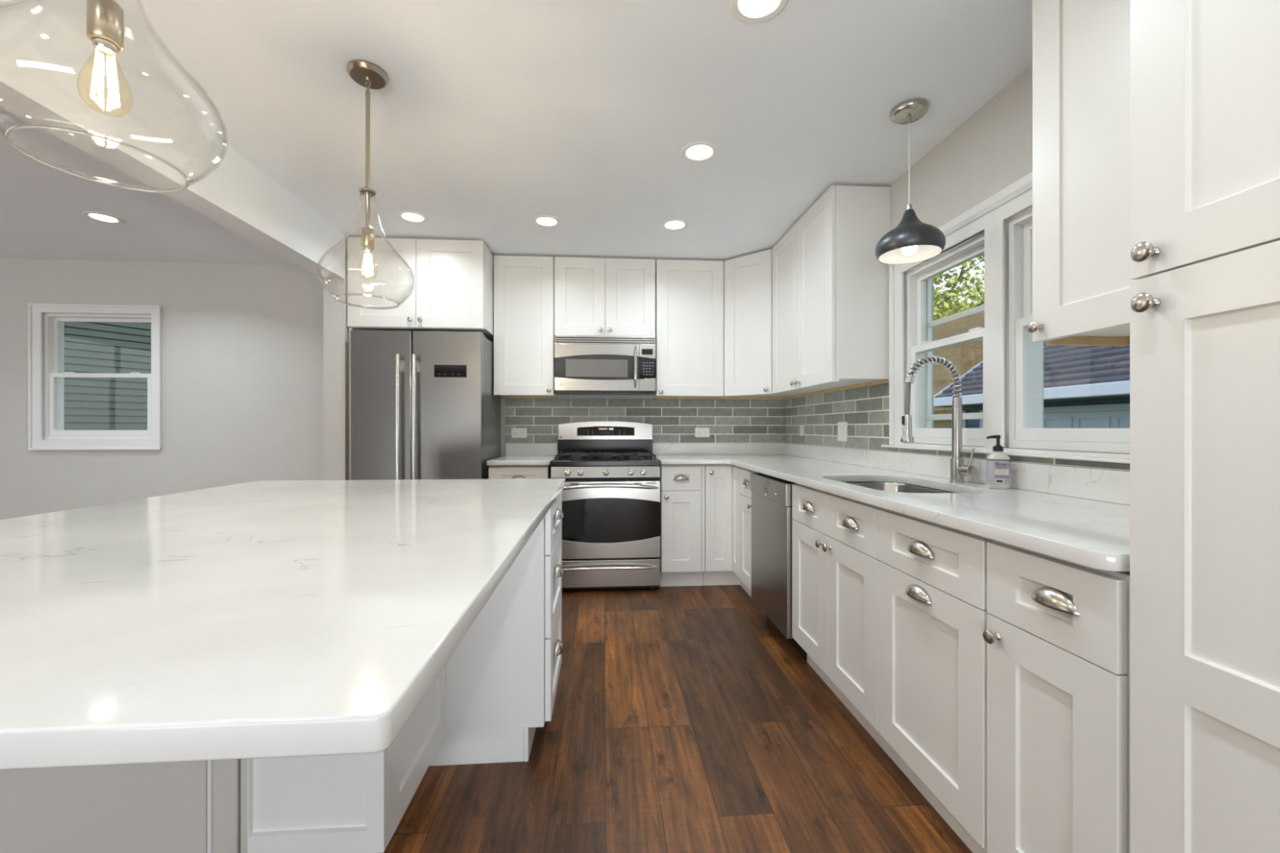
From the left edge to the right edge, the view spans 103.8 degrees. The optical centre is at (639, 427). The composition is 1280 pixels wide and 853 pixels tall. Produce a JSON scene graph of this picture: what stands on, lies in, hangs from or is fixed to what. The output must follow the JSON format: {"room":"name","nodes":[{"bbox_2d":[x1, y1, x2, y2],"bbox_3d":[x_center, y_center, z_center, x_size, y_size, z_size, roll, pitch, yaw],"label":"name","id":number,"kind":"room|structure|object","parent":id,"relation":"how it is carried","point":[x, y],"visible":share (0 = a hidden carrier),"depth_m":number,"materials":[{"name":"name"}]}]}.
{"room":"kitchen","nodes":[
{"label":"kitchen","id":0,"kind":"room"},
{"bbox_2d":[0,759,247,852],"bbox_3d":[-1.251,0.696,1.428,0.600,0.882,0.432,0,0,-4],"label":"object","id":1,"kind":"structure","parent":0,"point":[200,806],"depth_m":1.21,"materials":[{"name":"grey paint"}]},
{"bbox_2d":[0,258,323,519],"bbox_3d":[-4.233,-0.083,3.983,4.129,2.440,0.155,0,0,-4],"label":"wall","id":2,"kind":"structure","parent":0,"point":[242,344],"depth_m":3.96,"materials":[{"name":"grey paint"}]},
{"bbox_2d":[27,303,161,450],"bbox_3d":[-4.221,-0.393,3.893,0.948,1.128,0.025,0,0,-4],"label":"trim","id":3,"kind":"structure","parent":2,"relation":"attached to","point":[35,441],"depth_m":3.88,"materials":[{"name":"white paint"}]},
{"bbox_2d":[44,313,151,439],"bbox_3d":[-4.223,-0.401,3.977,0.797,0.982,0.118,0,0,-4],"label":"window","id":4,"kind":"structure","parent":2,"relation":"in","point":[55,375],"depth_m":3.93,"materials":[{"name":"white plastic"}]},
{"bbox_2d":[323,235,349,479],"bbox_3d":[-2.079,-0.083,3.790,0.139,2.440,0.860,0,0,-4],"label":"wall partition","id":5,"kind":"structure","parent":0,"point":[335,328],"depth_m":3.36,"materials":[{"name":"grey paint"}]},
{"bbox_2d":[0,0,1032,265],"bbox_3d":[-2.215,-1.383,-0.360,7.850,0.160,9.120,0,0,-4],"label":"ceiling","id":6,"kind":"structure","parent":0,"point":[491,117],"depth_m":2.06,"materials":[{"name":"white paint"}]},
{"bbox_2d":[82,211,124,223],"bbox_3d":[-3.315,-1.299,3.100,0.176,0.006,0.176,0,0,-4],"label":"recessed light","id":7,"kind":"object","parent":6,"relation":"in","point":[103,217],"visible":1,"depth_m":3.09,"materials":[{"name":"white plastic"}]},
{"bbox_2d":[0,0,227,192],"bbox_3d":[-0.893,-0.872,0.838,0.316,0.861,0.316,0,0,-4],"label":"pendant light","id":8,"kind":"object","parent":6,"relation":"hanging from","point":[104,18],"visible":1,"depth_m":0.83,"materials":[{"name":"clear glass"}]},
{"bbox_2d":[86,0,124,52],"bbox_3d":[-0.893,-0.676,0.838,0.043,0.068,0.043,0,0,-4],"label":"socket","id":9,"kind":"object","parent":8,"relation":"attached to","point":[104,18],"depth_m":0.83,"materials":[{"name":"gold metal"}]},
{"bbox_2d":[0,0,345,279],"bbox_3d":[-1.756,-1.151,-0.679,0.139,0.305,8.099,0,0,-4],"label":"beam","id":10,"kind":"structure","parent":6,"relation":"attached to","point":[46,68],"depth_m":1.91,"materials":[{"name":"white paint"}]},
{"bbox_2d":[316,59,414,309],"bbox_3d":[-0.997,-0.881,1.838,0.316,0.843,0.316,0,0,-4],"label":"pendant light","id":11,"kind":"object","parent":6,"relation":"hanging from","point":[367,74],"visible":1,"depth_m":1.83,"materials":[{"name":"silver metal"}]},
{"bbox_2d":[360,226,374,249],"bbox_3d":[-0.997,-0.694,1.838,0.043,0.068,0.043,0,0,-4],"label":"socket","id":12,"kind":"object","parent":11,"relation":"attached to","point":[367,234],"depth_m":1.82,"materials":[{"name":"gold metal"}]},
{"bbox_2d":[396,210,427,222],"bbox_3d":[-1.401,-1.299,3.092,0.176,0.006,0.176,0,0,-4],"label":"recessed light","id":13,"kind":"object","parent":6,"relation":"in","point":[411,216],"visible":1,"depth_m":3.08,"materials":[{"name":"white plastic"}]},
{"bbox_2d":[532,214,560,226],"bbox_3d":[-0.587,-1.299,3.156,0.176,0.006,0.176,0,0,-4],"label":"recessed light","id":14,"kind":"object","parent":6,"relation":"in","point":[544,220],"visible":1,"depth_m":3.14,"materials":[{"name":"white plastic"}]},
{"bbox_2d":[661,218,688,230],"bbox_3d":[0.222,-1.299,3.209,0.176,0.006,0.176,0,0,-4],"label":"recessed light","id":15,"kind":"object","parent":6,"relation":"in","point":[672,224],"visible":1,"depth_m":3.20,"materials":[{"name":"white plastic"}]},
{"bbox_2d":[680,141,718,162],"bbox_3d":[0.279,-1.299,2.364,0.176,0.006,0.176,0,0,-4],"label":"recessed light","id":16,"kind":"object","parent":6,"relation":"in","point":[696,151],"visible":1,"depth_m":2.35,"materials":[{"name":"white plastic"}]},
{"bbox_2d":[729,0,788,22],"bbox_3d":[0.362,-1.299,1.520,0.176,0.006,0.176,0,0,-4],"label":"recessed light","id":17,"kind":"object","parent":6,"relation":"in","point":[747,11],"visible":1,"depth_m":1.55,"materials":[{"name":"white plastic"}]},
{"bbox_2d":[875,98,945,264],"bbox_3d":[1.100,-1.004,2.050,0.254,0.596,0.254,0,0,-4],"label":"pendant light","id":18,"kind":"object","parent":6,"relation":"hanging from","point":[913,240],"visible":1,"depth_m":2.02,"materials":[{"name":"black metal"}]},
{"bbox_2d":[492,342,785,457],"bbox_3d":[-0.406,-0.083,4.227,3.260,2.440,0.230,0,0,-4],"label":"wall","id":19,"kind":"structure","parent":0,"point":[591,397],"depth_m":4.10,"materials":[{"name":"grey-green glazed subway tile"},{"name":"light grout"}]},
{"bbox_2d":[493,255,557,398],"bbox_3d":[-0.880,-0.763,3.897,0.442,1.046,0.356,0,0,-4],"label":"upper cabinet","id":20,"kind":"object","parent":19,"relation":"attached to","point":[524,286],"visible":1,"depth_m":3.76,"materials":[{"name":"white paint"}]},
{"bbox_2d":[554,257,655,336],"bbox_3d":[-0.274,-0.991,3.941,0.763,0.588,0.356,0,0,-4],"label":"upper cabinet","id":21,"kind":"object","parent":19,"relation":"attached to","point":[593,296],"visible":0.98,"depth_m":3.79,"materials":[{"name":"white paint"}]},
{"bbox_2d":[554,335,655,395],"bbox_3d":[-0.270,-0.480,3.910,0.758,0.426,0.395,0,0,-4],"label":"microwave","id":22,"kind":"object","parent":21,"relation":"attached to","point":[584,365],"visible":1,"depth_m":3.76,"materials":[{"name":"silver metal"}]},
{"bbox_2d":[505,398,784,443],"bbox_3d":[0.064,-0.057,4.138,2.308,0.364,0.011,0,0,-4],"label":"tile backsplash","id":23,"kind":"structure","parent":19,"relation":"attached to","point":[672,420],"depth_m":4.14,"materials":[{"name":"grey tile"}]},
{"bbox_2d":[511,427,526,437],"bbox_3d":[-0.977,0.040,4.053,0.122,0.078,0.008,0,0,-4],"label":"wall outlet","id":24,"kind":"object","parent":23,"relation":"attached to","point":[516,432],"visible":1,"depth_m":4.05,"materials":[{"name":"white plastic"}]},
{"bbox_2d":[694,427,709,437],"bbox_3d":[0.517,0.037,4.161,0.122,0.078,0.008,0,0,-4],"label":"wall outlet","id":25,"kind":"object","parent":23,"relation":"attached to","point":[699,432],"visible":1,"depth_m":4.16,"materials":[{"name":"white plastic"}]},
{"bbox_2d":[652,259,723,399],"bbox_3d":[0.374,-0.763,3.987,0.517,1.046,0.356,0,0,-4],"label":"upper cabinet","id":26,"kind":"object","parent":19,"relation":"attached to","point":[689,294],"visible":1,"depth_m":3.85,"materials":[{"name":"white paint"}]},
{"bbox_2d":[715,248,813,399],"bbox_3d":[0.947,-0.763,3.901,0.605,1.046,0.610,0,0,-4],"label":"upper cabinet","id":27,"kind":"object","parent":19,"relation":"attached to","point":[747,279],"visible":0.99,"depth_m":3.74,"materials":[{"name":"white paint"}]},
{"bbox_2d":[383,584,972,852],"bbox_3d":[-2.141,1.197,-0.275,7.690,0.120,8.960,0,0,-4],"label":"floor","id":28,"kind":"structure","parent":0,"point":[684,720],"depth_m":1.71,"materials":[{"name":"brown wood"}]},
{"bbox_2d":[247,662,446,852],"bbox_3d":[-0.791,0.696,1.439,0.313,0.882,0.480,0,0,-4],"label":"base cabinet","id":29,"kind":"object","parent":28,"relation":"on","point":[344,803],"visible":0.42,"depth_m":1.21,"materials":[{"name":"white paint"}]},
{"bbox_2d":[347,236,493,479],"bbox_3d":[-1.544,-0.074,3.702,0.898,2.422,0.649,0,0,-4],"label":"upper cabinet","id":30,"kind":"object","parent":28,"relation":"on","point":[453,291],"visible":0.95,"depth_m":3.41,"materials":[{"name":"white paint"}]},
{"bbox_2d":[350,329,500,479],"bbox_3d":[-1.518,0.242,3.651,0.855,1.790,0.728,0,0,-4],"label":"refrigerator","id":31,"kind":"object","parent":28,"relation":"on","point":[424,405],"visible":0.63,"depth_m":3.36,"materials":[{"name":"silver metal"}]},
{"bbox_2d":[428,491,563,766],"bbox_3d":[-0.539,0.696,1.936,0.487,0.882,0.474,0,0,-4],"label":"base cabinet","id":32,"kind":"object","parent":28,"relation":"on","point":[503,675],"visible":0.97,"depth_m":1.71,"materials":[{"name":"white paint"}]},
{"bbox_2d":[488,464,551,479],"bbox_3d":[-0.857,0.700,3.735,0.403,0.874,0.636,0,0,-4],"label":"base cabinet","id":33,"kind":"object","parent":28,"relation":"on","point":[495,472],"visible":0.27,"depth_m":3.45,"materials":[{"name":"white paint"}]},
{"bbox_2d":[486,443,557,465],"bbox_3d":[-0.854,0.191,3.748,0.420,0.130,0.656,0,0,-4],"label":"countertop","id":34,"kind":"structure","parent":33,"relation":"on","point":[516,454],"depth_m":4.04,"materials":[{"name":"white stone"}]},
{"bbox_2d":[550,421,661,589],"bbox_3d":[-0.255,0.540,3.742,0.762,1.194,0.698,0,0,-4],"label":"gas range","id":35,"kind":"object","parent":28,"relation":"on","point":[611,495],"visible":0.91,"depth_m":3.46,"materials":[{"name":"silver metal"}]},
{"bbox_2d":[550,456,661,466],"bbox_3d":[-0.255,0.245,3.740,0.762,0.040,0.582,0,0,-4],"label":"cooktop","id":36,"kind":"object","parent":35,"relation":"in","point":[559,461],"depth_m":3.47,"materials":[{"name":"black metal"}]},
{"bbox_2d":[659,464,704,586],"bbox_3d":[0.284,0.700,3.817,0.310,0.874,0.636,0,0,-4],"label":"base cabinet","id":37,"kind":"object","parent":28,"relation":"on","point":[682,558],"visible":0.98,"depth_m":3.54,"materials":[{"name":"white paint"}]},
{"bbox_2d":[702,464,750,595],"bbox_3d":[0.841,0.700,3.782,0.789,0.874,0.776,0,0,-4],"label":"base cabinet","id":38,"kind":"object","parent":28,"relation":"on","point":[722,482],"visible":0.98,"depth_m":3.55,"materials":[{"name":"white paint"}]},
{"bbox_2d":[652,443,1129,572],"bbox_3d":[0.782,0.191,2.539,1.130,0.130,3.303,0,0,-4],"label":"countertop","id":39,"kind":"structure","parent":38,"relation":"on","point":[1077,515],"depth_m":1.64,"materials":[{"name":"white stone"}]},
{"bbox_2d":[842,481,955,493],"bbox_3d":[1.040,0.359,2.050,0.436,0.205,0.696,0,0,-4],"label":"sink","id":40,"kind":"object","parent":39,"relation":"in","point":[888,486],"visible":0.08,"depth_m":2.33,"materials":[{"name":"metal"}]},
{"bbox_2d":[900,355,977,482],"bbox_3d":[1.203,-0.037,2.030,0.265,0.520,0.114,0,0,-4],"label":"kitchen faucet","id":41,"kind":"object","parent":39,"relation":"on","point":[958,470],"visible":1,"depth_m":2.05,"materials":[{"name":"silver metal"}]},
{"bbox_2d":[986,435,1010,488],"bbox_3d":[1.321,0.124,1.852,0.073,0.197,0.059,0,0,20],"label":"soap dispenser","id":42,"kind":"object","parent":39,"relation":"on","point":[997,463],"visible":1,"depth_m":1.83,"materials":[{"name":"plastic"}]},
{"bbox_2d":[986,451,1010,488],"bbox_3d":[1.322,0.154,1.852,0.069,0.137,0.056,0,0,20],"label":"bottle","id":43,"kind":"object","parent":42,"relation":"attached to","point":[997,463],"depth_m":1.83,"materials":[{"name":"plastic"}]},
{"bbox_2d":[739,467,757,604],"bbox_3d":[0.967,0.700,3.235,0.636,0.874,0.332,0,0,-4],"label":"base cabinet","id":44,"kind":"object","parent":28,"relation":"on","point":[744,474],"visible":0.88,"depth_m":3.25,"materials":[{"name":"white paint"}]},
{"bbox_2d":[750,472,807,661],"bbox_3d":[0.986,0.704,2.761,0.603,0.866,0.597,0,0,-4],"label":"dishwasher","id":45,"kind":"object","parent":28,"relation":"on","point":[771,518],"visible":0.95,"depth_m":2.64,"materials":[{"name":"silver metal"}]},
{"bbox_2d":[791,483,898,767],"bbox_3d":[1.050,0.700,2.074,0.636,0.874,0.761,0,0,-4],"label":"base cabinet","id":46,"kind":"object","parent":28,"relation":"on","point":[834,537],"visible":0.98,"depth_m":1.97,"materials":[{"name":"white paint"}]},
{"bbox_2d":[877,508,994,852],"bbox_3d":[1.097,0.700,1.457,0.632,0.874,0.472,0,0,-4],"label":"base cabinet","id":47,"kind":"object","parent":28,"relation":"on","point":[932,612],"visible":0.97,"depth_m":1.39,"materials":[{"name":"white paint"}]},
{"bbox_2d":[982,540,1129,852],"bbox_3d":[1.124,0.700,1.060,0.636,0.874,0.320,0,0,-4],"label":"base cabinet","id":48,"kind":"object","parent":28,"relation":"on","point":[1056,636],"visible":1,"depth_m":1.02,"materials":[{"name":"white paint"}]},
{"bbox_2d":[1129,0,1279,852],"bbox_3d":[1.166,-0.074,0.564,0.649,2.422,0.659,0,0,-4],"label":"pantry cabinet","id":49,"kind":"object","parent":28,"relation":"on","point":[1205,74],"visible":1,"depth_m":0.77,"materials":[{"name":"white paint"}]},
{"bbox_3d":[-1.190,0.696,1.897,0.790,0.882,0.482,0,0,-4],"label":"cabinet","id":50,"kind":"object","parent":28,"relation":"on","visible":0},
{"bbox_2d":[0,478,565,769],"bbox_3d":[-0.907,0.238,1.256,1.292,0.030,1.833,0,0,-4],"label":"countertop","id":51,"kind":"structure","parent":50,"relation":"on","point":[257,619],"depth_m":0.61,"materials":[{"name":"white stone"}]},
{"bbox_2d":[794,63,1129,471],"bbox_3d":[1.612,-0.083,-0.004,0.155,2.440,8.960,0,0,-4],"label":"wall","id":52,"kind":"structure","parent":0,"point":[992,149],"depth_m":2.07,"materials":[{"name":"grey paint"}]},
{"bbox_2d":[772,185,890,395],"bbox_3d":[1.127,-0.763,3.136,0.356,1.046,0.944,0,0,-4],"label":"upper cabinet","id":53,"kind":"object","parent":52,"relation":"attached to","point":[830,287],"visible":1,"depth_m":2.68,"materials":[{"name":"white paint"}]},
{"bbox_2d":[906,233,984,446],"bbox_3d":[1.440,-0.358,2.282,0.118,0.867,0.562,0,0,-4],"label":"window","id":54,"kind":"structure","parent":52,"relation":"in","point":[919,323],"depth_m":2.46,"materials":[{"name":"white plastic"}]},
{"bbox_2d":[785,383,1129,471],"bbox_3d":[1.341,-0.057,2.571,0.011,0.364,3.296,0,0,-4],"label":"tile backsplash","id":55,"kind":"structure","parent":52,"relation":"attached to","point":[865,410],"depth_m":3.05,"materials":[{"name":"grey tile"}]},
{"bbox_2d":[800,425,804,435],"bbox_3d":[1.239,0.019,3.844,0.008,0.078,0.074,0,0,-4],"label":"wall outlet","id":56,"kind":"object","parent":55,"relation":"attached to","point":[802,427],"visible":1,"depth_m":3.83,"materials":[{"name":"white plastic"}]},
{"bbox_2d":[837,422,847,441],"bbox_3d":[1.286,0.023,3.191,0.009,0.122,0.122,0,0,-4],"label":"light switch","id":57,"kind":"object","parent":55,"relation":"attached to","point":[842,426],"visible":1,"depth_m":3.18,"materials":[{"name":"white plastic"}]},
{"bbox_2d":[881,171,1129,463],"bbox_3d":[1.381,-0.398,1.814,0.041,0.998,1.780,0,0,-4],"label":"trim","id":58,"kind":"structure","parent":52,"relation":"attached to","point":[990,215],"depth_m":1.97,"materials":[{"name":"white paint"}]},
{"bbox_2d":[1008,208,1129,453],"bbox_3d":[1.487,-0.358,1.639,0.118,0.867,0.562,0,0,-4],"label":"window","id":59,"kind":"structure","parent":52,"relation":"in","point":[1026,431],"depth_m":1.88,"materials":[{"name":"white plastic"}]},
{"bbox_2d":[1026,0,1137,346],"bbox_3d":[1.257,-0.758,1.168,0.331,1.048,0.512,0,0,-4],"label":"upper cabinet","id":60,"kind":"object","parent":52,"relation":"attached to","point":[1081,48],"visible":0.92,"depth_m":1.28,"materials":[{"name":"white paint"}]},
{"label":"outside","id":61,"kind":"structure","parent":0,"visible":0},
{"bbox_3d":[12.800,1.837,31.003,110.000,0.200,120.000,0,0,-4],"label":"lawn","id":62,"kind":"structure","parent":61,"visible":0},
{"bbox_2d":[64,321,151,430],"bbox_3d":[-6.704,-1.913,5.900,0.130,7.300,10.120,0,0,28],"label":"house","id":63,"kind":"structure","parent":62,"relation":"on","point":[90,403],"depth_m":6.14,"materials":[{"name":"green"}]},
{"bbox_2d":[933,311,984,428],"bbox_3d":[13.495,-1.513,21.378,10.000,6.500,19.300,0,0,-4],"label":"house","id":64,"kind":"structure","parent":62,"relation":"on","point":[966,356],"depth_m":17.51,"materials":[{"name":"brown"}]},
{"bbox_2d":[933,253,984,320],"bbox_3d":[22.985,-6.257,36.847,16.642,15.949,16.019,0,0,-33],"label":"tree","id":65,"kind":"object","parent":62,"relation":"on","point":[948,308],"visible":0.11,"depth_m":32.32,"materials":[{"name":"green plant"}]},
{"bbox_2d":[934,271,984,312],"bbox_3d":[39.098,-8.634,50.592,20.742,20.702,18.702,0,0,-31],"label":"tree","id":66,"kind":"object","parent":62,"relation":"on","point":[978,279],"visible":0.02,"depth_m":57.58,"materials":[{"name":"green plant"}]},
{"bbox_2d":[933,341,1129,428],"bbox_3d":[9.726,-0.588,6.307,6.490,4.650,9.180,0,0,-4],"label":"garage","id":67,"kind":"structure","parent":62,"relation":"on","point":[1086,386],"depth_m":7.78,"materials":[{"name":"blue"}]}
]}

